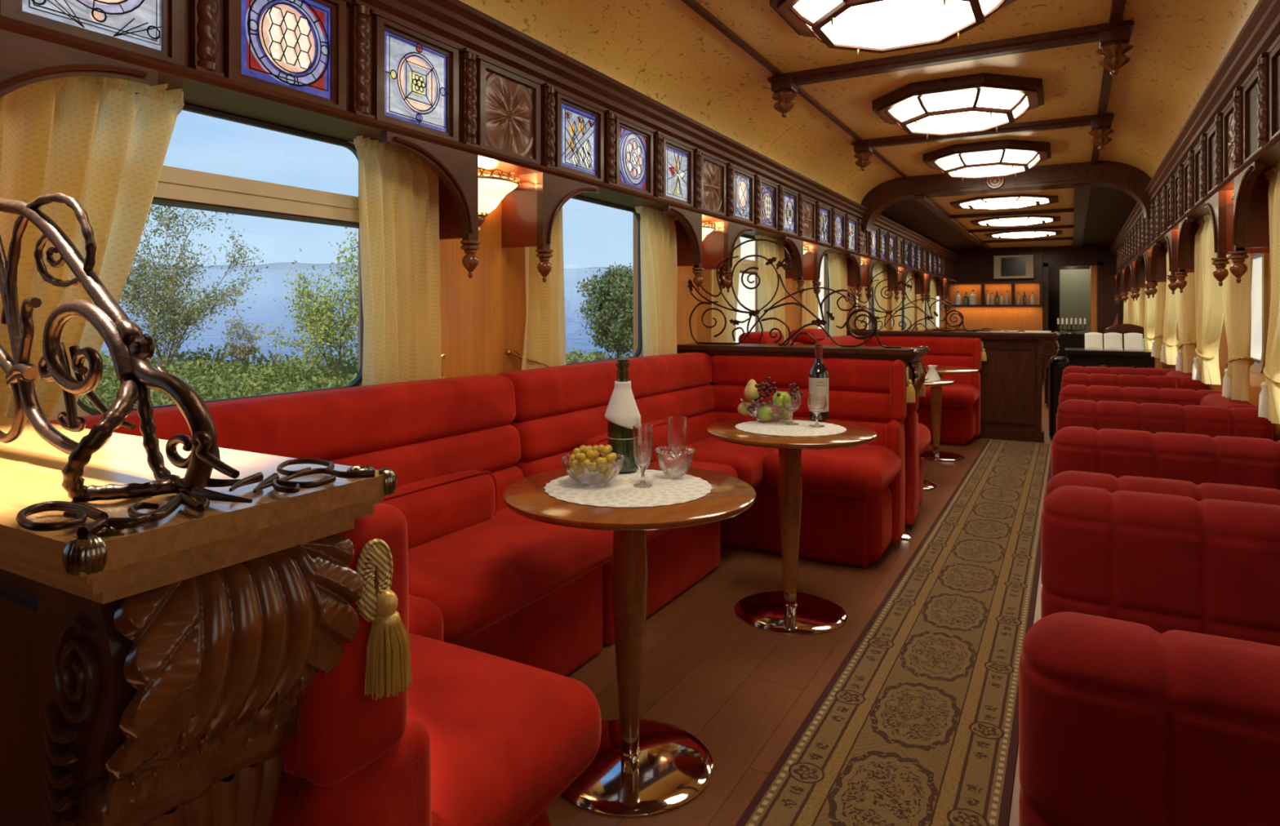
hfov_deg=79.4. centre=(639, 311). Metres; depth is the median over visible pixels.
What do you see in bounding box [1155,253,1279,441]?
wall
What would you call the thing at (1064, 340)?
base cabinet
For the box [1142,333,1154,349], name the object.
tieback
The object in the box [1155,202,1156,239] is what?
recessed panel
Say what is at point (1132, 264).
bracket
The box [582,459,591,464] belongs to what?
grape
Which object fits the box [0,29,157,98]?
bracket
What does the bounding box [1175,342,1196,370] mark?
tieback
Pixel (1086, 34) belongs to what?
trim
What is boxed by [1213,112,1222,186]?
twisted column
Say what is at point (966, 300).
bottle
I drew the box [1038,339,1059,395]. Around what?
carved corbel
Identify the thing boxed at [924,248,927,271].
carving
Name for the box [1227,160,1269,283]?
bracket
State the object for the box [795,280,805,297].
pendant
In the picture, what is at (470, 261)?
pendant
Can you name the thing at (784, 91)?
pendant
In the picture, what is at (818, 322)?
ornamental ironwork
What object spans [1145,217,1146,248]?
recessed panel
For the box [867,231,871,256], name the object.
twisted column
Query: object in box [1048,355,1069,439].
armchair
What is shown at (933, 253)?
twisted column
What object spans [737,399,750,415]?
pear
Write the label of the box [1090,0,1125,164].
trim
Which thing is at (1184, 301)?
curtain
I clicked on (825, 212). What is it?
stained glass panel
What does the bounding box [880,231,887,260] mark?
stained glass panel
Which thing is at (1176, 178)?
recessed panel
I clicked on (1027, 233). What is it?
ceiling lamp
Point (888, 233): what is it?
twisted column
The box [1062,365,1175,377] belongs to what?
sofa
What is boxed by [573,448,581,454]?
grape
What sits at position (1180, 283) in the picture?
pendant
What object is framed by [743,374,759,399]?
pear
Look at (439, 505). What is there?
lumbar cushion
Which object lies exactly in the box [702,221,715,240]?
wall sconce
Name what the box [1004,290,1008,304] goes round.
bottle
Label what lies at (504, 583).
bench
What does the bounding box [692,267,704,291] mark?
pendant
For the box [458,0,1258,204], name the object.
ceiling
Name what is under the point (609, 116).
twisted column
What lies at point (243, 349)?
shrub
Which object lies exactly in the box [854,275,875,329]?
window
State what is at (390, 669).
tassel
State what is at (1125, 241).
twisted column
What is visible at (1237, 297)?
curtain
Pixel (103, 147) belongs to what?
curtain
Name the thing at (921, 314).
curtain
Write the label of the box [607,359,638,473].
champagne bottle
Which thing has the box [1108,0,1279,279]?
trim
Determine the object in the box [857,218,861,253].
twisted column
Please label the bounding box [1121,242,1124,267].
twisted column
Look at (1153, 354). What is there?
tieback
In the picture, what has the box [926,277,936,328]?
curtain
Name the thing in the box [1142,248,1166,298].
bracket
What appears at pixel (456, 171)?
bracket
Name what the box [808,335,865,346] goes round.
bench
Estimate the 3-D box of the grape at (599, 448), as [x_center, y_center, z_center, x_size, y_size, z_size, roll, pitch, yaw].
[-0.108,0.383,2.155,0.023,0.025,0.023,0,0,29]
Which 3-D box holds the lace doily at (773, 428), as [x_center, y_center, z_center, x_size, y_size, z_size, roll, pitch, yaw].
[0.620,0.478,3.188,0.455,0.003,0.455,0,0,29]
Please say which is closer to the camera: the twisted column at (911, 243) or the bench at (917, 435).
the bench at (917, 435)
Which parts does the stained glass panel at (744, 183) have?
glass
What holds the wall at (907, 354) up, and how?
on the floor
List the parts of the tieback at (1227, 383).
cord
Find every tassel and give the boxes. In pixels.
[355,538,412,700]
[906,366,915,403]
[917,382,925,396]
[981,341,986,361]
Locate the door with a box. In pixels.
[1059,269,1089,333]
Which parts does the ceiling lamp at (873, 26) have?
glass, glass, frame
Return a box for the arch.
[860,160,1151,232]
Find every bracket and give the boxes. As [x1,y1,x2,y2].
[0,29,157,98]
[380,131,480,278]
[501,172,599,282]
[663,205,704,291]
[702,221,752,293]
[782,236,805,297]
[792,244,831,297]
[846,253,862,300]
[849,258,879,300]
[886,264,899,302]
[887,267,911,302]
[914,271,925,303]
[924,274,933,302]
[934,276,944,304]
[943,279,950,303]
[1113,275,1120,304]
[1115,273,1122,303]
[1120,269,1129,302]
[1122,266,1131,302]
[1128,261,1145,301]
[1133,257,1145,300]
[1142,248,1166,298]
[1148,242,1167,297]
[1164,229,1194,294]
[1174,216,1199,293]
[1203,190,1270,286]
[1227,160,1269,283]
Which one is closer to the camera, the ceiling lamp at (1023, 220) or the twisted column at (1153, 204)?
the twisted column at (1153, 204)
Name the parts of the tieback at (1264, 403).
cord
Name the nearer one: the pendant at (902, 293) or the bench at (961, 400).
the bench at (961, 400)
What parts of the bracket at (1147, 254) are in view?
moulding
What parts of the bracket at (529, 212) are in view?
moulding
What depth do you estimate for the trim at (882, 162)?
7.20 m
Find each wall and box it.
[358,173,946,377]
[676,342,928,410]
[946,245,1124,379]
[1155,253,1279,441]
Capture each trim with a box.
[0,0,960,281]
[632,23,711,88]
[680,0,907,178]
[766,115,825,156]
[783,22,1108,85]
[838,162,884,191]
[863,114,1097,147]
[912,164,1086,191]
[914,195,991,251]
[950,208,1074,218]
[968,224,1073,232]
[982,236,1073,243]
[1043,260,1102,379]
[1073,183,1090,248]
[1089,265,1097,332]
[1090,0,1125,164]
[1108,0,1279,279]
[1109,142,1161,161]
[1112,78,1196,102]
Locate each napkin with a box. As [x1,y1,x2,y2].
[604,380,640,429]
[924,364,940,380]
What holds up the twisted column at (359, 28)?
attached to the wall at (483, 315)
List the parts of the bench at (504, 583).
seat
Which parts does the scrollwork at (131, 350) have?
stem, twisted leg, leg, leg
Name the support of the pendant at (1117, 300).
attached to the bracket at (1118, 284)
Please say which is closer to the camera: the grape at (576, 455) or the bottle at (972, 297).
the grape at (576, 455)
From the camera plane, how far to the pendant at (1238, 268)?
3.25 m
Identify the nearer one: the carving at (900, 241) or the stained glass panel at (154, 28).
the stained glass panel at (154, 28)
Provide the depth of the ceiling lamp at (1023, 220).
9.86 m
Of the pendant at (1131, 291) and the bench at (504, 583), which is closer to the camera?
the bench at (504, 583)
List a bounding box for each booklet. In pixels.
[991,330,1005,333]
[1006,330,1018,333]
[1024,330,1051,333]
[1084,332,1103,350]
[1103,332,1123,351]
[1124,333,1144,351]
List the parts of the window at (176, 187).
sash rail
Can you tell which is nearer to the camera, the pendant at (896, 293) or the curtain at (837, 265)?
the curtain at (837, 265)
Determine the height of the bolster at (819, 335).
0.109 m
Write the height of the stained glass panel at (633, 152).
0.330 m
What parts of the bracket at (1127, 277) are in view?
moulding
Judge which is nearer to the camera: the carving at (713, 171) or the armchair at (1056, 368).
the carving at (713, 171)
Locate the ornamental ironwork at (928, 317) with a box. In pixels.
[847,270,977,332]
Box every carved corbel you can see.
[37,534,362,825]
[902,360,926,423]
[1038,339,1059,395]
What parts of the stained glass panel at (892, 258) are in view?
glass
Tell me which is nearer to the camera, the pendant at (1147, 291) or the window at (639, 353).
the window at (639, 353)
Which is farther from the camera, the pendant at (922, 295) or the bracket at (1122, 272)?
the pendant at (922, 295)
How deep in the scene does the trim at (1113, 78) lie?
4.42 m
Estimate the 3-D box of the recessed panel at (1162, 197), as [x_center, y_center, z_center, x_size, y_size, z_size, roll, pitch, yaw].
[4.101,-0.765,6.022,0.030,0.330,0.370,0,0,29]
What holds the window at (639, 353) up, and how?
in the wall at (483, 315)
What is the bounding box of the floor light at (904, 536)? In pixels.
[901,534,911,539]
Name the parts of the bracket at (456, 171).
moulding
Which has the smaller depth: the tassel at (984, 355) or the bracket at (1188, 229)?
the bracket at (1188, 229)
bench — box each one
[48,374,613,675]
[270,503,600,825]
[496,352,737,644]
[684,354,906,567]
[784,341,810,345]
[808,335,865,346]
[864,336,982,444]
[904,391,930,524]
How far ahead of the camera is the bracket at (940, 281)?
13.00 m
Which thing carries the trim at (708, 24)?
attached to the ceiling at (701, 74)
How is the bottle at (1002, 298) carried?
in the bar cabinet at (974, 268)
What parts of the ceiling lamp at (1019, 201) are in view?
glass, frame, glass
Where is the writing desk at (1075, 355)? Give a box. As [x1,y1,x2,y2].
[1064,347,1155,368]
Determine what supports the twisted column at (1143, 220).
attached to the wall at (1256, 379)
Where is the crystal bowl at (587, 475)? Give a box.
[561,453,624,486]
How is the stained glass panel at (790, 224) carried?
attached to the wall at (483, 315)
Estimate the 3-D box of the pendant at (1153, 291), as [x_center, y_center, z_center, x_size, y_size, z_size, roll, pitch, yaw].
[4.436,-0.188,6.668,0.072,0.135,0.071,0,0,29]
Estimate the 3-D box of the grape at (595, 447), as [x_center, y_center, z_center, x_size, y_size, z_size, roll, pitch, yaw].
[-0.126,0.391,2.189,0.023,0.025,0.023,0,0,29]
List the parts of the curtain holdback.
rod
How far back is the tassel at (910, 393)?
4.05 m
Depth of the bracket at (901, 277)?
9.98 m
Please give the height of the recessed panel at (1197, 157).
0.330 m
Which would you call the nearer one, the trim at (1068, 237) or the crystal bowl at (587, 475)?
the crystal bowl at (587, 475)
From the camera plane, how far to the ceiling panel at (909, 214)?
10.28 m
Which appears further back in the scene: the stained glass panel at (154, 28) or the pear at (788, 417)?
the pear at (788, 417)
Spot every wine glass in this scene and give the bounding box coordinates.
[782,391,800,425]
[807,393,826,426]
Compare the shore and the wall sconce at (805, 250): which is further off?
the shore
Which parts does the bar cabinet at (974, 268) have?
panel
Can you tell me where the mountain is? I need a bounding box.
[100,268,633,368]
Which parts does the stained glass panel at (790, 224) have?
glass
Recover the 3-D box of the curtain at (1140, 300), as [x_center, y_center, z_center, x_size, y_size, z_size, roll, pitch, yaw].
[5.871,-0.090,9.011,0.105,1.041,0.470,0,0,29]
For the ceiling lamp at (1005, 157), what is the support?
attached to the ceiling at (701, 74)
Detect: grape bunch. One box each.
[746,392,771,408]
[755,376,777,399]
[777,382,803,396]
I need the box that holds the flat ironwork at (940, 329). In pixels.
[924,328,999,331]
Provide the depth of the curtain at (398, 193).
2.65 m
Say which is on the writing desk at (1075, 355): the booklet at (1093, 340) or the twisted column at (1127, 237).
the booklet at (1093, 340)
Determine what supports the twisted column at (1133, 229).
attached to the wall at (1256, 379)
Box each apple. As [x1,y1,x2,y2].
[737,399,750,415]
[757,414,770,421]
[772,387,787,402]
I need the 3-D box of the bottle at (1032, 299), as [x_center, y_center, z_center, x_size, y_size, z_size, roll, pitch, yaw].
[7.157,-0.241,14.066,0.070,0.220,0.070,0,0,29]
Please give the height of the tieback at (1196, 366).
0.209 m
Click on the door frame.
(1053, 272)
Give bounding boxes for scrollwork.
[0,192,239,502]
[15,457,374,537]
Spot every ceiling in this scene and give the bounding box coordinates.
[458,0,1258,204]
[928,187,1074,248]
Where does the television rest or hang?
attached to the bar cabinet at (974, 268)
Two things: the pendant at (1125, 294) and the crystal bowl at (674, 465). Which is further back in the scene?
the pendant at (1125, 294)
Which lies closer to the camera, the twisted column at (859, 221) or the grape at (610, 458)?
the grape at (610, 458)
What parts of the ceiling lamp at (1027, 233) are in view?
glass, frame, glass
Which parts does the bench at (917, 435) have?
panel, panel, seat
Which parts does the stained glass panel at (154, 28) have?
glass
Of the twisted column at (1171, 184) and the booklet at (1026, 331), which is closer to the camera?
the twisted column at (1171, 184)
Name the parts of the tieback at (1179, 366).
cord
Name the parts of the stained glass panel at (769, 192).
glass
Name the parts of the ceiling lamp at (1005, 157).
frame, glass, glass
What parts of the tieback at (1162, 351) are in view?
cord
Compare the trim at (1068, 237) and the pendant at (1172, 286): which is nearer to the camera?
the pendant at (1172, 286)
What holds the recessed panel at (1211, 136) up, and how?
attached to the wall at (1256, 379)
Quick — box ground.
[80,368,358,409]
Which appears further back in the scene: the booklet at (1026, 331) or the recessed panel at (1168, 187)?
the booklet at (1026, 331)
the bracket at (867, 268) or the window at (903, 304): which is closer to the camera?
the bracket at (867, 268)
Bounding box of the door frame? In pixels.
[1048,266,1090,332]
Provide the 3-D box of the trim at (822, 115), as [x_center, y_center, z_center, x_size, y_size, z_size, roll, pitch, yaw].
[1.111,-1.217,5.463,0.474,0.314,0.007,0,0,29]
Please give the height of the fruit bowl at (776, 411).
0.092 m
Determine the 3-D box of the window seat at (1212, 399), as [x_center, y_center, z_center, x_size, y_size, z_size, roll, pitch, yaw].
[3.031,0.808,3.954,0.199,0.731,0.738,0,0,29]
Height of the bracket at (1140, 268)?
0.450 m
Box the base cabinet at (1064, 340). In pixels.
[1044,333,1097,407]
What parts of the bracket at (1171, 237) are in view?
moulding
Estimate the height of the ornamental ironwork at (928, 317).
0.638 m
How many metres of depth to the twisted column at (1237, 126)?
3.25 m
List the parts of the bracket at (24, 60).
moulding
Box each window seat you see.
[1164,370,1191,377]
[1200,393,1258,408]
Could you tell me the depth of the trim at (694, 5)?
4.19 m
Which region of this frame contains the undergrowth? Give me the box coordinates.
[79,342,633,410]
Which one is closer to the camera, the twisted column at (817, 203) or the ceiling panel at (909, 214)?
the twisted column at (817, 203)
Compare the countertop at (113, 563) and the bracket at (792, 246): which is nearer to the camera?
the countertop at (113, 563)
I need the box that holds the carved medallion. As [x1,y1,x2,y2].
[985,177,1004,190]
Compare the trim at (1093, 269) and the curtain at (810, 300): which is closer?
the curtain at (810, 300)
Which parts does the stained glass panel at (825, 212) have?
glass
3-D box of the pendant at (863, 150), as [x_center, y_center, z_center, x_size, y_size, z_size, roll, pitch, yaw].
[1.794,-1.242,6.198,0.158,0.225,0.158,0,0,29]
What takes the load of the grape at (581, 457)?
in the crystal bowl at (587, 475)
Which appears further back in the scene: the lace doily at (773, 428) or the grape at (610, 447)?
the lace doily at (773, 428)
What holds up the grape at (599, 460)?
in the crystal bowl at (587, 475)
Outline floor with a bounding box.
[545,379,1053,825]
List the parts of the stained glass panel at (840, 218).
glass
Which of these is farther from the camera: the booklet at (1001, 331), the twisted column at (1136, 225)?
the twisted column at (1136, 225)
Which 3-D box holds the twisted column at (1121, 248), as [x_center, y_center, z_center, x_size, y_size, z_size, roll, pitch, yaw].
[6.827,-0.770,10.921,0.058,0.349,0.072,0,0,29]
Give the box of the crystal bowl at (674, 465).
[655,445,694,479]
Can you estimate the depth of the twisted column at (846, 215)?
7.45 m
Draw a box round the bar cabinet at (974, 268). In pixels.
[945,246,1043,332]
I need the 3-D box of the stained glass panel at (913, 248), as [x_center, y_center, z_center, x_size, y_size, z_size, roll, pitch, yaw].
[3.773,-0.765,10.674,0.032,0.330,0.370,0,0,29]
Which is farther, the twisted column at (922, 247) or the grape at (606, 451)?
the twisted column at (922, 247)
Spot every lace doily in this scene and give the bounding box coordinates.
[543,469,712,507]
[734,419,846,436]
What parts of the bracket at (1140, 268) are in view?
moulding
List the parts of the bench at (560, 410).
seat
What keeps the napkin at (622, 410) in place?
attached to the champagne bottle at (620, 438)
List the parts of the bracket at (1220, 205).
moulding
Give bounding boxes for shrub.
[217,315,266,367]
[567,347,586,363]
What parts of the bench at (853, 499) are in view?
corner seat, seat, panel, panel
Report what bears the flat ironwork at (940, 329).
on the bar counter at (1011, 403)
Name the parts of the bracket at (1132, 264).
moulding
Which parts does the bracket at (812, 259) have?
moulding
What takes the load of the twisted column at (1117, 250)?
attached to the wall at (1256, 379)
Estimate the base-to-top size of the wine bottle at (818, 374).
0.335 m
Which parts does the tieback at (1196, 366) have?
cord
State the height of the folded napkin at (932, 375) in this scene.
0.100 m
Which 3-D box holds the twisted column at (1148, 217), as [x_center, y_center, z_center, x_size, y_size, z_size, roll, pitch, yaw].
[4.685,-0.770,7.091,0.058,0.349,0.072,0,0,29]
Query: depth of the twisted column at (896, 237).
9.58 m
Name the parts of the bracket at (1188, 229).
moulding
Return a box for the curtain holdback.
[440,354,446,378]
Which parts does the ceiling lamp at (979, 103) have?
glass, frame, glass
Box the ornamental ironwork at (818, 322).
[687,239,901,348]
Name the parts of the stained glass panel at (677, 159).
glass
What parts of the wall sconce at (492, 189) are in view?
lamp shade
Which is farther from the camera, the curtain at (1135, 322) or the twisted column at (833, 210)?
the curtain at (1135, 322)
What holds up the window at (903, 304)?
in the wall at (483, 315)
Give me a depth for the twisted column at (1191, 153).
4.53 m
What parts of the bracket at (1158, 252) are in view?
moulding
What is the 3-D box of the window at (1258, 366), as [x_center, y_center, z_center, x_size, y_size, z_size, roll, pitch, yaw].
[3.321,-0.152,4.227,0.070,0.925,1.000,0,0,29]
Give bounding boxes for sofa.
[1018,612,1279,825]
[1040,485,1279,646]
[1044,471,1279,505]
[1051,426,1279,490]
[1056,399,1273,440]
[1058,384,1222,406]
[1060,373,1207,391]
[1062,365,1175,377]
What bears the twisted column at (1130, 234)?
attached to the wall at (1256, 379)
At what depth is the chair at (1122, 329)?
8.42 m
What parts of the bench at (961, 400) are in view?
seat, panel, panel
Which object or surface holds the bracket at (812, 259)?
attached to the wall at (483, 315)
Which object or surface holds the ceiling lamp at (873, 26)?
attached to the ceiling at (701, 74)
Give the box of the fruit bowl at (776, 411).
[739,396,789,422]
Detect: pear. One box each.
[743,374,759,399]
[782,413,790,420]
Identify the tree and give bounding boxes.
[118,204,268,368]
[256,226,358,386]
[574,262,633,358]
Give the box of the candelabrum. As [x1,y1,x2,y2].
[1057,317,1085,333]
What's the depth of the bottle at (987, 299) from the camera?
14.41 m
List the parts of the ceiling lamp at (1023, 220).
glass, frame, glass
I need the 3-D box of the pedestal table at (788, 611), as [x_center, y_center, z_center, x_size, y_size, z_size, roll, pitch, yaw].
[0.614,0.855,3.157,0.682,0.750,0.682,0,0,29]
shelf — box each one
[0,416,395,604]
[676,342,928,362]
[846,330,1057,340]
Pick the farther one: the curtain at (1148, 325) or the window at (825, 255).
the curtain at (1148, 325)
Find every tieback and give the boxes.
[506,349,550,367]
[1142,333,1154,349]
[1151,334,1163,356]
[1160,338,1178,361]
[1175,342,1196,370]
[1191,347,1214,379]
[1222,355,1254,396]
[1257,366,1279,417]
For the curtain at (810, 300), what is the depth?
6.80 m
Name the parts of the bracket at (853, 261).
moulding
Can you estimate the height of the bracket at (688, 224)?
0.450 m
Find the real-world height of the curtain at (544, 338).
0.885 m
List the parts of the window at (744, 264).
sash rail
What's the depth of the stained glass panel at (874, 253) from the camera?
8.63 m
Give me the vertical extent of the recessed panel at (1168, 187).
0.330 m
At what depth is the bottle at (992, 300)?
14.37 m
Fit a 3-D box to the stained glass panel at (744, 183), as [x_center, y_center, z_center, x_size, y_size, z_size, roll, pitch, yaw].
[0.679,-0.765,5.143,0.032,0.330,0.370,0,0,29]
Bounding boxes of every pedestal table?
[502,464,755,817]
[706,417,877,635]
[920,365,979,462]
[923,376,954,491]
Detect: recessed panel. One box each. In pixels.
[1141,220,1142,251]
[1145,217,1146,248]
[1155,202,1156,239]
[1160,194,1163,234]
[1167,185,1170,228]
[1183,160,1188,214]
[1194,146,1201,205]
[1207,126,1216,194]
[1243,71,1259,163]
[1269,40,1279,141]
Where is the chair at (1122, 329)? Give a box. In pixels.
[1104,324,1144,368]
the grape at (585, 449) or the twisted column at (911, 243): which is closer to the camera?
the grape at (585, 449)
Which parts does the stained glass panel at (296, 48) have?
glass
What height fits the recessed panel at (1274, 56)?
0.330 m
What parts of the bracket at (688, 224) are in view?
moulding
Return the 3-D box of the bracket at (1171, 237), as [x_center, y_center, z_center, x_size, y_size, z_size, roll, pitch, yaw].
[3.866,-0.345,5.477,0.239,0.450,0.435,0,0,29]
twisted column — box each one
[189,0,224,77]
[348,0,374,119]
[459,47,479,147]
[540,82,557,169]
[604,110,617,186]
[653,131,664,199]
[693,148,702,209]
[725,162,734,218]
[754,174,760,226]
[777,184,783,231]
[798,193,803,237]
[815,200,820,242]
[831,208,835,246]
[844,213,848,249]
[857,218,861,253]
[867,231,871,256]
[878,228,881,259]
[887,231,890,262]
[895,235,898,263]
[902,239,906,266]
[909,241,912,267]
[915,244,918,269]
[922,247,924,271]
[927,249,929,272]
[932,251,934,274]
[937,253,939,275]
[942,255,943,276]
[1116,249,1118,272]
[1118,247,1119,271]
[1120,244,1122,269]
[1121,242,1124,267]
[1124,239,1126,266]
[1126,235,1128,263]
[1128,232,1131,262]
[1131,228,1134,258]
[1134,224,1137,256]
[1137,219,1141,253]
[1142,214,1145,250]
[1146,212,1150,246]
[1151,201,1155,243]
[1155,194,1160,238]
[1162,186,1167,232]
[1168,175,1174,226]
[1177,164,1183,218]
[1187,150,1194,210]
[1199,133,1207,200]
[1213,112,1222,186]
[1232,86,1243,171]
[1257,52,1269,151]
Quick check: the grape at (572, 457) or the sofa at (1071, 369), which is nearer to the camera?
the grape at (572, 457)
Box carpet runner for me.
[734,439,1051,825]
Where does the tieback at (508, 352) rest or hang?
attached to the wall at (483, 315)
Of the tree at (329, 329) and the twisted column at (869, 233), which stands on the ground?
the tree at (329, 329)
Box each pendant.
[460,240,480,278]
[535,248,553,282]
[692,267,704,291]
[723,271,733,293]
[768,74,797,118]
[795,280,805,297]
[813,281,821,297]
[851,140,872,171]
[855,286,862,300]
[866,288,872,300]
[893,291,899,302]
[900,292,906,302]
[920,294,925,303]
[1088,114,1114,150]
[1095,21,1133,75]
[1115,295,1120,303]
[1122,292,1128,302]
[1129,289,1135,301]
[1133,288,1140,300]
[1143,284,1151,298]
[1148,282,1158,297]
[1167,275,1177,294]
[1174,271,1187,293]
[1211,257,1230,286]
[1227,250,1248,283]
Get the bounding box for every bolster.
[738,331,784,344]
[790,328,826,342]
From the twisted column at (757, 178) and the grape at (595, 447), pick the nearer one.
the grape at (595, 447)
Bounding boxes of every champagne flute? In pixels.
[632,424,652,488]
[667,416,686,453]
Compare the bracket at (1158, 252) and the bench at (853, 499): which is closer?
the bench at (853, 499)
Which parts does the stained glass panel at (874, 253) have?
glass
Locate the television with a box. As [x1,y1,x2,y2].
[993,254,1033,279]
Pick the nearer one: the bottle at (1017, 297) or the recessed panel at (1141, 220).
the recessed panel at (1141, 220)
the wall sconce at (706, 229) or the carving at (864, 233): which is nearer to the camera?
the wall sconce at (706, 229)
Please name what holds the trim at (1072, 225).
attached to the ceiling at (1065, 196)
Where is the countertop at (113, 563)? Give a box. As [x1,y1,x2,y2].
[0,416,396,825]
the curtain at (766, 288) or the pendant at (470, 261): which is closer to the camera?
the pendant at (470, 261)
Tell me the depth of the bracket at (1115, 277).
12.15 m
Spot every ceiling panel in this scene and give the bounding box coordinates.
[880,199,982,253]
[1081,186,1137,248]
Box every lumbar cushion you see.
[379,469,495,549]
[577,418,668,462]
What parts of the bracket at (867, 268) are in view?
moulding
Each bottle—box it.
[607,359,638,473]
[808,343,828,421]
[955,291,960,305]
[963,292,968,305]
[969,289,976,305]
[985,290,989,304]
[990,293,994,304]
[995,291,999,304]
[1000,293,1003,304]
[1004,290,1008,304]
[1016,293,1019,304]
[1022,291,1026,304]
[1030,292,1034,304]
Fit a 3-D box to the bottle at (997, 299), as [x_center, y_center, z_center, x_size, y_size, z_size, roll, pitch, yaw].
[6.642,-0.256,14.354,0.064,0.250,0.064,0,0,29]
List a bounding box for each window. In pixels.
[75,82,363,417]
[565,195,643,364]
[739,234,757,274]
[801,253,829,337]
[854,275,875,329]
[890,292,905,330]
[915,293,927,331]
[1249,253,1267,373]
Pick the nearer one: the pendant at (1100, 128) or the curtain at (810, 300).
the pendant at (1100, 128)
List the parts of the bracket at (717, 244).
moulding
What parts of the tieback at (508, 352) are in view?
rod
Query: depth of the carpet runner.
2.50 m
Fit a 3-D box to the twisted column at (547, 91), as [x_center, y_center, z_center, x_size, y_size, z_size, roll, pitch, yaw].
[-0.383,-0.770,3.223,0.058,0.349,0.072,0,0,29]
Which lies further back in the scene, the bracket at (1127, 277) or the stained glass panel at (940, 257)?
the stained glass panel at (940, 257)
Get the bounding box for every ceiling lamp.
[769,0,1017,56]
[871,73,1044,139]
[922,139,1051,181]
[949,194,1058,209]
[969,215,1060,226]
[984,230,1062,238]
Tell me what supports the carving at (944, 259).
attached to the wall at (483, 315)
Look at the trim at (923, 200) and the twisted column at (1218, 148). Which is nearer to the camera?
the twisted column at (1218, 148)
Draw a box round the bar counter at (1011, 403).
[846,330,1060,442]
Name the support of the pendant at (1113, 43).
hanging from the ceiling at (701, 74)
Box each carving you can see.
[475,59,540,164]
[700,154,725,216]
[802,197,815,240]
[860,222,867,255]
[897,238,902,265]
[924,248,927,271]
[943,257,946,276]
[1150,211,1151,243]
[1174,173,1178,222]
[1222,102,1235,181]
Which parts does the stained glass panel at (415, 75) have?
glass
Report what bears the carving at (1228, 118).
attached to the wall at (1256, 379)
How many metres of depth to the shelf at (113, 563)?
0.81 m
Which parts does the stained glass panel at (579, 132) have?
glass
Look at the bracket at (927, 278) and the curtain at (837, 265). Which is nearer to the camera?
the curtain at (837, 265)
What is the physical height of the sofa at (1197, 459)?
0.757 m
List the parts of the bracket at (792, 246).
moulding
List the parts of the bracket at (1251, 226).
moulding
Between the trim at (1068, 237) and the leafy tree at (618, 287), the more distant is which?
the leafy tree at (618, 287)
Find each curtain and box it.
[0,76,184,421]
[353,135,441,386]
[521,207,565,370]
[634,205,677,356]
[711,238,741,342]
[755,235,786,341]
[801,279,819,328]
[826,253,847,337]
[857,286,867,329]
[872,263,887,330]
[891,291,902,330]
[904,271,915,330]
[917,293,924,329]
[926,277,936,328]
[1123,301,1127,324]
[1126,292,1132,324]
[1131,287,1137,325]
[1136,288,1145,327]
[1143,280,1154,349]
[1153,282,1166,358]
[1162,242,1177,364]
[1175,272,1196,373]
[1194,214,1223,384]
[1222,253,1253,400]
[1262,161,1279,424]
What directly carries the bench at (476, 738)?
on the floor
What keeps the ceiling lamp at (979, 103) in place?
attached to the ceiling at (701, 74)
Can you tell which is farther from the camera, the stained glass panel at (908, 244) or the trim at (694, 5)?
the stained glass panel at (908, 244)
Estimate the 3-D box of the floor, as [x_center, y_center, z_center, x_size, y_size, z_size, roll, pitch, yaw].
[3.566,1.260,7.687,3.160,0.060,20.100,0,0,29]
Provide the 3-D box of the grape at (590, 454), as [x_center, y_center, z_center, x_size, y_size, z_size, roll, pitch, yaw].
[-0.135,0.389,2.099,0.023,0.025,0.023,0,0,29]
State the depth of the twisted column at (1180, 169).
4.95 m
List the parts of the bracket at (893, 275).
moulding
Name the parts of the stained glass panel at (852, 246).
glass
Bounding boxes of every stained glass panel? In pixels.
[0,0,183,66]
[223,0,346,111]
[372,15,458,142]
[554,93,604,182]
[613,117,653,195]
[662,137,693,207]
[732,167,754,223]
[759,178,777,230]
[782,189,798,235]
[819,204,831,244]
[835,211,844,248]
[848,217,857,252]
[871,226,878,257]
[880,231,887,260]
[889,234,895,262]
[905,240,910,266]
[911,244,915,268]
[918,246,922,270]
[929,251,932,273]
[934,253,937,274]
[938,255,942,275]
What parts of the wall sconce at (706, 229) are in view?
lamp shade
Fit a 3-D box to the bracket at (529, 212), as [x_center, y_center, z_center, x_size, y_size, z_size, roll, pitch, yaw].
[-0.378,-0.345,3.382,0.239,0.450,0.435,0,0,29]
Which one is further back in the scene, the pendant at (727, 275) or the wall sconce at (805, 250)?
the wall sconce at (805, 250)
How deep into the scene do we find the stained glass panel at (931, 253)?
12.02 m
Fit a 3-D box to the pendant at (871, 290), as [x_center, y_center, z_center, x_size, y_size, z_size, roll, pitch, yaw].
[2.462,-0.188,8.288,0.072,0.135,0.071,0,0,29]
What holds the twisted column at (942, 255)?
attached to the wall at (483, 315)
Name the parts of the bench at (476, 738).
panel, panel, corner seat, seat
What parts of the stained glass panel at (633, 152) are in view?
glass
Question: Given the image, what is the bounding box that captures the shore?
[130,262,633,268]
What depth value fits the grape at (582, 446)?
2.16 m
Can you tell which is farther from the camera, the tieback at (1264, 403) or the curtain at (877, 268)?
the curtain at (877, 268)
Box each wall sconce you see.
[478,167,519,233]
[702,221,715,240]
[803,245,808,254]
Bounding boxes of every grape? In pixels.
[569,453,575,462]
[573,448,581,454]
[574,453,580,462]
[577,453,586,462]
[578,444,585,453]
[582,445,591,454]
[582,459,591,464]
[586,450,594,459]
[592,444,598,450]
[592,449,599,458]
[595,457,604,464]
[597,444,604,453]
[601,446,609,455]
[605,444,612,453]
[605,453,614,462]
[610,452,617,461]
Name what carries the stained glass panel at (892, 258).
attached to the wall at (483, 315)

